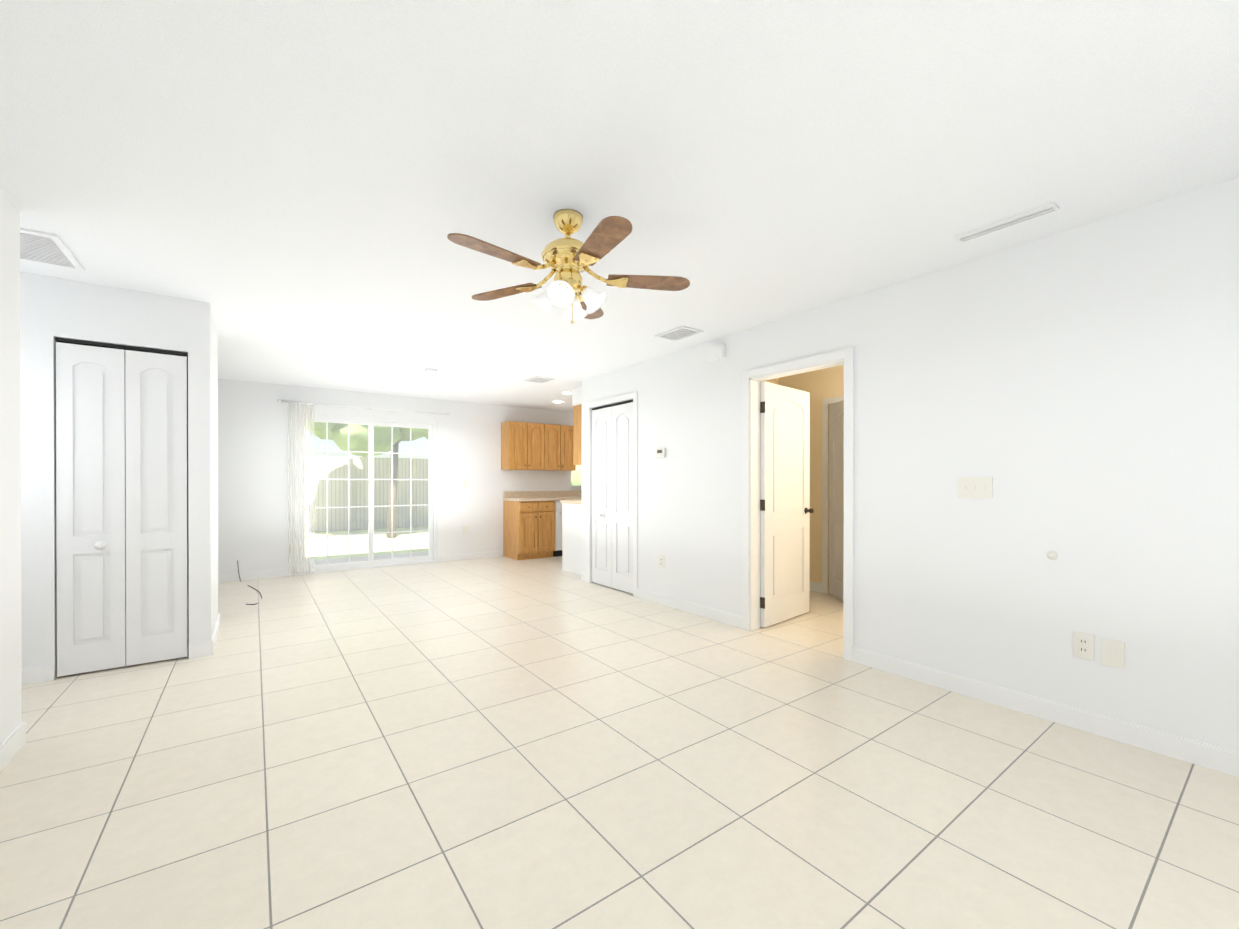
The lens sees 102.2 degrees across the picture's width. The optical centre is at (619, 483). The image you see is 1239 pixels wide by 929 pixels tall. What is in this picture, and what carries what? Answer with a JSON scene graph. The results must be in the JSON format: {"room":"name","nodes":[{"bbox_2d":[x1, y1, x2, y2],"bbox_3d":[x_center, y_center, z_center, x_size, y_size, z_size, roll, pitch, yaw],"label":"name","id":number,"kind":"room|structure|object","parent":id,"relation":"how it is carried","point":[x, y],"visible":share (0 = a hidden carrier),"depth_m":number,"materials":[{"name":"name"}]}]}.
{"room":"empty living room","nodes":[
{"label":"empty living room","id":0,"kind":"room"},
{"bbox_2d":[0,189,21,743],"bbox_3d":[-1.225,-0.022,0.113,0.120,2.440,5.310,0,0,-36],"label":"wall","id":1,"kind":"structure","parent":0,"point":[10,574],"depth_m":2.19,"materials":[{"name":"white paint"}]},
{"bbox_2d":[0,722,25,771],"bbox_3d":[-1.174,1.149,0.161,0.013,0.098,5.323,0,0,-36],"label":"baseboard","id":2,"kind":"structure","parent":1,"relation":"attached to","point":[15,741],"depth_m":2.17,"materials":[{"name":"white wood"}]},
{"bbox_2d":[20,272,217,679],"bbox_3d":[-3.997,-0.031,3.172,2.220,2.440,0.900,0,0,-36],"label":"wall","id":3,"kind":"structure","parent":0,"point":[52,309],"depth_m":3.11,"materials":[{"name":"white paint"}]},
{"bbox_2d":[22,664,53,684],"bbox_3d":[-4.024,1.142,2.589,1.483,0.098,0.013,0,0,-36],"label":"baseboard","id":4,"kind":"structure","parent":3,"relation":"attached to","point":[44,673],"depth_m":2.99,"materials":[{"name":"white wood"}]},
{"bbox_2d":[55,338,187,676],"bbox_3d":[-3.178,0.142,3.210,0.614,2.069,0.106,0,0,-36],"label":"bifold closet door","id":5,"kind":"structure","parent":3,"relation":"in","point":[121,512],"depth_m":3.21,"materials":[{"name":"white wood"}]},
{"bbox_2d":[208,613,219,655],"bbox_3d":[-3.092,1.138,3.830,0.013,0.098,0.913,0,0,-36],"label":"baseboard","id":6,"kind":"structure","parent":3,"relation":"attached to","point":[211,644],"depth_m":3.59,"materials":[{"name":"white wood"}]},
{"bbox_2d":[218,379,581,575],"bbox_3d":[-3.117,-0.044,7.286,8.500,2.440,0.120,0,0,-36],"label":"wall","id":7,"kind":"structure","parent":0,"point":[254,471],"depth_m":6.61,"materials":[{"name":"white paint"}]},
{"bbox_2d":[218,568,290,582],"bbox_3d":[-5.357,1.132,5.567,2.850,0.098,0.013,0,0,-36],"label":"baseboard","id":8,"kind":"structure","parent":7,"relation":"attached to","point":[228,577],"depth_m":6.17,"materials":[{"name":"white wood"}]},
{"bbox_2d":[277,399,449,416],"bbox_3d":[-3.437,-1.043,6.907,2.144,0.070,0.106,0,0,-36],"label":"curtain rod","id":9,"kind":"object","parent":7,"relation":"attached to","point":[286,401],"visible":1,"depth_m":6.79,"materials":[{"name":"white metal"}]},
{"bbox_2d":[288,403,314,574],"bbox_3d":[-4.074,0.066,6.406,0.285,2.185,0.036,0,0,-36],"label":"sheer curtain","id":10,"kind":"object","parent":9,"relation":"hanging from","point":[295,466],"visible":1,"depth_m":6.40,"materials":[{"name":"fabric"}]},
{"bbox_2d":[296,413,436,574],"bbox_3d":[-3.486,0.127,7.011,1.780,2.100,0.088,0,0,-36],"label":"sliding glass door","id":11,"kind":"structure","parent":7,"relation":"in","point":[371,424],"depth_m":6.99,"materials":[{"name":"white"}]},
{"bbox_2d":[463,526,467,533],"bbox_3d":[-2.386,0.715,7.745,0.080,0.120,0.006,0,0,-36],"label":"electrical outlet","id":12,"kind":"object","parent":7,"relation":"attached to","point":[465,529],"visible":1,"depth_m":7.74,"materials":[{"name":"white plastic"}]},
{"bbox_2d":[463,480,467,486],"bbox_3d":[-2.384,-0.005,7.740,0.080,0.120,0.012,0,0,-36],"label":"light switch","id":13,"kind":"object","parent":7,"relation":"attached to","point":[465,483],"visible":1,"depth_m":7.74,"materials":[{"name":"white plastic"}]},
{"bbox_2d":[441,550,501,561],"bbox_3d":[-2.299,1.125,7.805,0.970,0.098,0.013,0,0,-36],"label":"baseboard","id":14,"kind":"structure","parent":7,"relation":"attached to","point":[453,557],"depth_m":7.79,"materials":[{"name":"white wood"}]},
{"bbox_2d":[501,421,575,470],"bbox_3d":[-1.322,-0.607,8.303,1.220,0.760,0.348,0,0,-36],"label":"upper cabinet","id":15,"kind":"object","parent":7,"relation":"attached to","point":[535,446],"visible":1,"depth_m":8.10,"materials":[{"name":"brown wood"}]},
{"bbox_2d":[569,467,581,488],"bbox_3d":[-0.493,-0.382,9.168,1.020,0.955,0.120,0,0,-36],"label":"kitchen window","id":16,"kind":"structure","parent":7,"relation":"in","point":[575,487],"depth_m":8.95,"materials":[{"name":"white glass"}]},
{"bbox_2d":[0,556,1238,928],"bbox_3d":[-0.252,1.218,3.376,8.900,0.060,9.820,0,0,-36],"label":"floor","id":17,"kind":"structure","parent":0,"point":[502,742],"depth_m":1.97,"materials":[{"name":"tile"}]},
{"bbox_2d":[237,560,261,604],"bbox_3d":[-4.058,1.071,5.467,0.235,0.281,1.656,0,0,-36],"label":"cord","id":18,"kind":"object","parent":17,"relation":"on","point":[250,586],"visible":0.79,"depth_m":5.56,"materials":[{"name":"black plastic"}]},
{"bbox_2d":[503,500,554,559],"bbox_3d":[-1.445,0.721,8.035,0.620,0.905,0.641,0,0,-36],"label":"base cabinet","id":19,"kind":"object","parent":17,"relation":"on","point":[528,529],"visible":0.98,"depth_m":7.81,"materials":[{"name":"brown wood"}]},
{"bbox_2d":[553,500,561,556],"bbox_3d":[-0.954,0.720,8.401,0.600,0.905,0.631,0,0,-36],"label":"dishwasher","id":20,"kind":"object","parent":17,"relation":"on","point":[558,530],"visible":0.25,"depth_m":8.03,"materials":[{"name":"white metal"}]},
{"bbox_2d":[562,504,581,574],"bbox_3d":[0.115,0.719,7.070,1.742,0.915,0.650,0,0,-36],"label":"base cabinet","id":21,"kind":"object","parent":17,"relation":"on","point":[571,536],"depth_m":6.60,"materials":[{"name":"white"}]},
{"bbox_2d":[560,500,581,503],"bbox_3d":[0.108,0.240,7.063,1.760,0.039,0.690,0,0,-36],"label":"countertop","id":22,"kind":"structure","parent":21,"relation":"on","point":[561,501],"depth_m":6.64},
{"bbox_3d":[-0.092,0.718,9.041,1.540,0.905,0.617,0,0,-36],"label":"cabinet","id":23,"kind":"object","parent":17,"relation":"on","visible":0},
{"bbox_2d":[503,491,581,500],"bbox_3d":[-0.588,0.193,8.671,2.776,0.142,0.626,0,0,-36],"label":"countertop","id":24,"kind":"structure","parent":23,"relation":"on","point":[538,495],"depth_m":8.25,"materials":[{"name":"stone"}]},
{"bbox_2d":[0,0,1238,411],"bbox_3d":[-0.252,-1.292,3.368,8.900,0.080,9.820,0,0,-36],"label":"ceiling","id":25,"kind":"structure","parent":0,"point":[292,192],"depth_m":1.88,"materials":[{"name":"white paint"}]},
{"bbox_2d":[20,227,84,270],"bbox_3d":[-3.167,-1.243,2.560,0.500,0.012,0.500,0,0,-36],"label":"ceiling vent","id":26,"kind":"object","parent":25,"relation":"in","point":[44,248],"visible":0.75,"depth_m":2.66,"materials":[{"name":"white metal"}]},
{"bbox_2d":[425,368,437,373],"bbox_3d":[-2.070,-1.241,5.496,0.130,0.034,0.130,0,0,-36],"label":"smoke detector","id":27,"kind":"object","parent":25,"relation":"attached to","point":[431,370],"visible":1,"depth_m":5.45,"materials":[{"name":"white plastic"}]},
{"bbox_2d":[524,376,554,383],"bbox_3d":[-0.967,-1.254,6.030,0.250,0.012,0.300,0,0,-36],"label":"ceiling vent","id":28,"kind":"object","parent":25,"relation":"in","point":[537,379],"visible":1,"depth_m":6.01,"materials":[{"name":"white metal"}]},
{"bbox_2d":[447,209,689,323],"bbox_3d":[-0.250,-0.997,2.302,1.102,0.501,1.108,0,0,-36],"label":"fan","id":29,"kind":"object","parent":25,"relation":"hanging from","point":[568,259],"visible":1,"depth_m":2.27,"materials":[{"name":"brown wood"}]},
{"bbox_2d":[572,387,581,464],"bbox_3d":[-0.333,-0.757,6.707,0.492,1.009,0.341,0,0,-36],"label":"upper cabinet","id":30,"kind":"object","parent":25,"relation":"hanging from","point":[577,422],"depth_m":6.55,"materials":[{"name":"brown wood"}]},
{"bbox_2d":[654,326,703,341],"bbox_3d":[0.493,-1.248,4.162,0.240,0.012,0.340,0,0,-36],"label":"ceiling vent","id":31,"kind":"object","parent":25,"relation":"in","point":[678,333],"visible":1,"depth_m":4.15,"materials":[{"name":"white metal"}]},
{"bbox_2d":[955,202,1059,242],"bbox_3d":[1.840,-1.243,2.390,0.080,0.012,0.390,0,0,-36],"label":"ceiling vent","id":32,"kind":"object","parent":25,"relation":"in","point":[1014,220],"visible":0.98,"depth_m":2.37,"materials":[{"name":"white metal"}]},
{"bbox_2d":[761,378,777,383],"bbox_3d":[1.166,-0.038,5.464,1.620,2.440,0.120,0,0,-36],"label":"wall","id":33,"kind":"structure","parent":0,"point":[775,381],"depth_m":5.85,"materials":[{"name":"beige paint"}]},
{"bbox_2d":[778,365,843,593],"bbox_3d":[2.689,-0.037,4.874,0.120,2.440,2.870,0,0,-36],"label":"wall","id":34,"kind":"structure","parent":0,"point":[820,385],"depth_m":5.48,"materials":[{"name":"beige paint"}]},
{"bbox_2d":[809,581,821,592],"bbox_3d":[2.045,1.132,5.646,0.013,0.098,0.550,0,0,-36],"label":"baseboard","id":35,"kind":"structure","parent":34,"relation":"attached to","point":[813,586],"depth_m":5.49,"materials":[{"name":"white wood"}]},
{"bbox_2d":[829,400,843,600],"bbox_3d":[2.256,0.166,4.963,0.035,2.010,0.770,0,0,1],"label":"door","id":36,"kind":"structure","parent":34,"relation":"in","point":[836,466],"depth_m":5.16,"materials":[{"name":"white wood"}]},
{"bbox_2d":[582,177,1238,751],"bbox_3d":[1.666,-0.032,3.308,0.120,2.440,7.050,0,0,-36],"label":"wall","id":37,"kind":"structure","parent":0,"point":[1074,393],"depth_m":2.58,"materials":[{"name":"white paint"}]},
{"bbox_2d":[592,399,632,593],"bbox_3d":[-0.097,0.135,5.611,0.106,2.069,0.844,0,0,-36],"label":"bifold pantry door","id":38,"kind":"structure","parent":37,"relation":"in","point":[612,495],"depth_m":5.60,"materials":[{"name":"white wood"}]},
{"bbox_2d":[587,392,637,596],"bbox_3d":[-0.101,0.109,5.608,0.016,2.145,0.970,0,0,-36],"label":"door frame","id":39,"kind":"structure","parent":37,"relation":"attached to","point":[634,395],"depth_m":5.25,"materials":[{"name":"white wood"}]},
{"bbox_2d":[656,448,665,457],"bbox_3d":[0.404,-0.302,4.905,0.030,0.090,0.120,0,0,-36],"label":"thermostat","id":40,"kind":"object","parent":37,"relation":"attached to","point":[660,452],"visible":1,"depth_m":4.88,"materials":[{"name":"white plastic"}]},
{"bbox_2d":[659,555,663,567],"bbox_3d":[0.412,0.763,4.914,0.009,0.120,0.075,0,0,-36],"label":"electrical outlet","id":41,"kind":"object","parent":37,"relation":"attached to","point":[661,561],"visible":1,"depth_m":4.91,"materials":[{"name":"white plastic"}]},
{"bbox_2d":[637,588,741,627],"bbox_3d":[0.600,1.135,4.657,0.013,0.098,1.400,0,0,-36],"label":"baseboard","id":42,"kind":"structure","parent":37,"relation":"attached to","point":[728,618],"depth_m":4.56,"materials":[{"name":"white wood"}]},
{"bbox_2d":[708,344,724,360],"bbox_3d":[0.835,-1.130,4.301,0.044,0.110,0.160,0,0,-36],"label":"door chime","id":43,"kind":"object","parent":37,"relation":"attached to","point":[716,352],"visible":1,"depth_m":4.27,"materials":[{"name":"white plastic"}]},
{"bbox_2d":[760,381,812,627],"bbox_3d":[1.433,0.168,4.364,0.759,2.010,0.179,0,0,-36],"label":"bedroom door","id":44,"kind":"structure","parent":37,"relation":"in","point":[786,510],"depth_m":4.29,"materials":[{"name":"white wood"}]},
{"bbox_2d":[742,347,853,661],"bbox_3d":[1.342,0.137,3.752,0.152,2.100,0.930,0,0,-36],"label":"door frame","id":45,"kind":"structure","parent":37,"relation":"attached to","point":[751,608],"depth_m":4.04,"materials":[{"name":"white wood"}]},
{"bbox_2d":[958,477,991,498],"bbox_3d":[1.973,0.020,2.778,0.012,0.120,0.165,0,0,-36],"label":"light switch","id":46,"kind":"object","parent":37,"relation":"attached to","point":[974,487],"visible":1,"depth_m":2.77,"materials":[{"name":"white plastic"}]},
{"bbox_2d":[853,647,1238,776],"bbox_3d":[2.620,1.144,1.897,0.013,0.098,3.580,0,0,-36],"label":"baseboard","id":47,"kind":"structure","parent":37,"relation":"attached to","point":[1216,758],"depth_m":2.45,"materials":[{"name":"white wood"}]},
{"bbox_2d":[1047,551,1057,559],"bbox_3d":[2.168,0.361,2.505,0.020,0.044,0.043,0,0,-36],"label":"outlet","id":48,"kind":"object","parent":37,"relation":"attached to","point":[1051,555],"visible":1,"depth_m":2.50,"materials":[{"name":"white plastic"}]},
{"bbox_2d":[1073,631,1093,659],"bbox_3d":[2.242,0.781,2.414,0.009,0.120,0.075,0,0,-36],"label":"electrical outlet","id":49,"kind":"object","parent":37,"relation":"attached to","point":[1083,645],"visible":1,"depth_m":2.41,"materials":[{"name":"white plastic"}]},
{"bbox_2d":[1102,639,1124,668],"bbox_3d":[2.305,0.791,2.332,0.006,0.120,0.075,0,0,-36],"label":"blank wall plate","id":50,"kind":"object","parent":37,"relation":"attached to","point":[1113,652],"visible":1,"depth_m":2.33,"materials":[{"name":"white plastic"}]},
{"label":"outside","id":51,"kind":"structure","parent":0,"visible":0},
{"bbox_2d":[305,526,428,560],"bbox_3d":[-11.363,1.207,21.516,36.000,0.090,32.580,0,0,-36],"label":"lawn","id":52,"kind":"structure","parent":51,"point":[356,549],"depth_m":10.03,"materials":[{"name":"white plant"}]},
{"bbox_2d":[305,455,427,531],"bbox_3d":[-4.936,0.214,14.165,43.290,1.918,0.150,0,0,-36],"label":"fence","id":53,"kind":"object","parent":52,"relation":"on","point":[382,469],"depth_m":12.89,"materials":[{"name":"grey wood"}]},
{"bbox_2d":[305,421,427,537],"bbox_3d":[-5.000,-1.466,11.017,4.437,5.298,3.154,0,0,-36],"label":"tree","id":54,"kind":"object","parent":52,"relation":"on","point":[399,437],"depth_m":10.44,"materials":[{"name":"green plant"}]},
{"bbox_2d":[305,552,428,565],"bbox_3d":[-3.864,1.188,7.548,2.800,0.015,1.180,0,0,-36],"label":"patio","id":55,"kind":"structure","parent":52,"relation":"on","point":[355,559],"depth_m":7.89,"materials":[{"name":"grey concrete"}]},
{"bbox_2d":[571,465,581,485],"bbox_3d":[-0.410,-0.205,11.617,4.834,2.787,2.160,0,0,-36],"label":"bush","id":56,"kind":"object","parent":52,"relation":"on","point":[573,480],"depth_m":10.58,"materials":[{"name":"green plant"}]}
]}

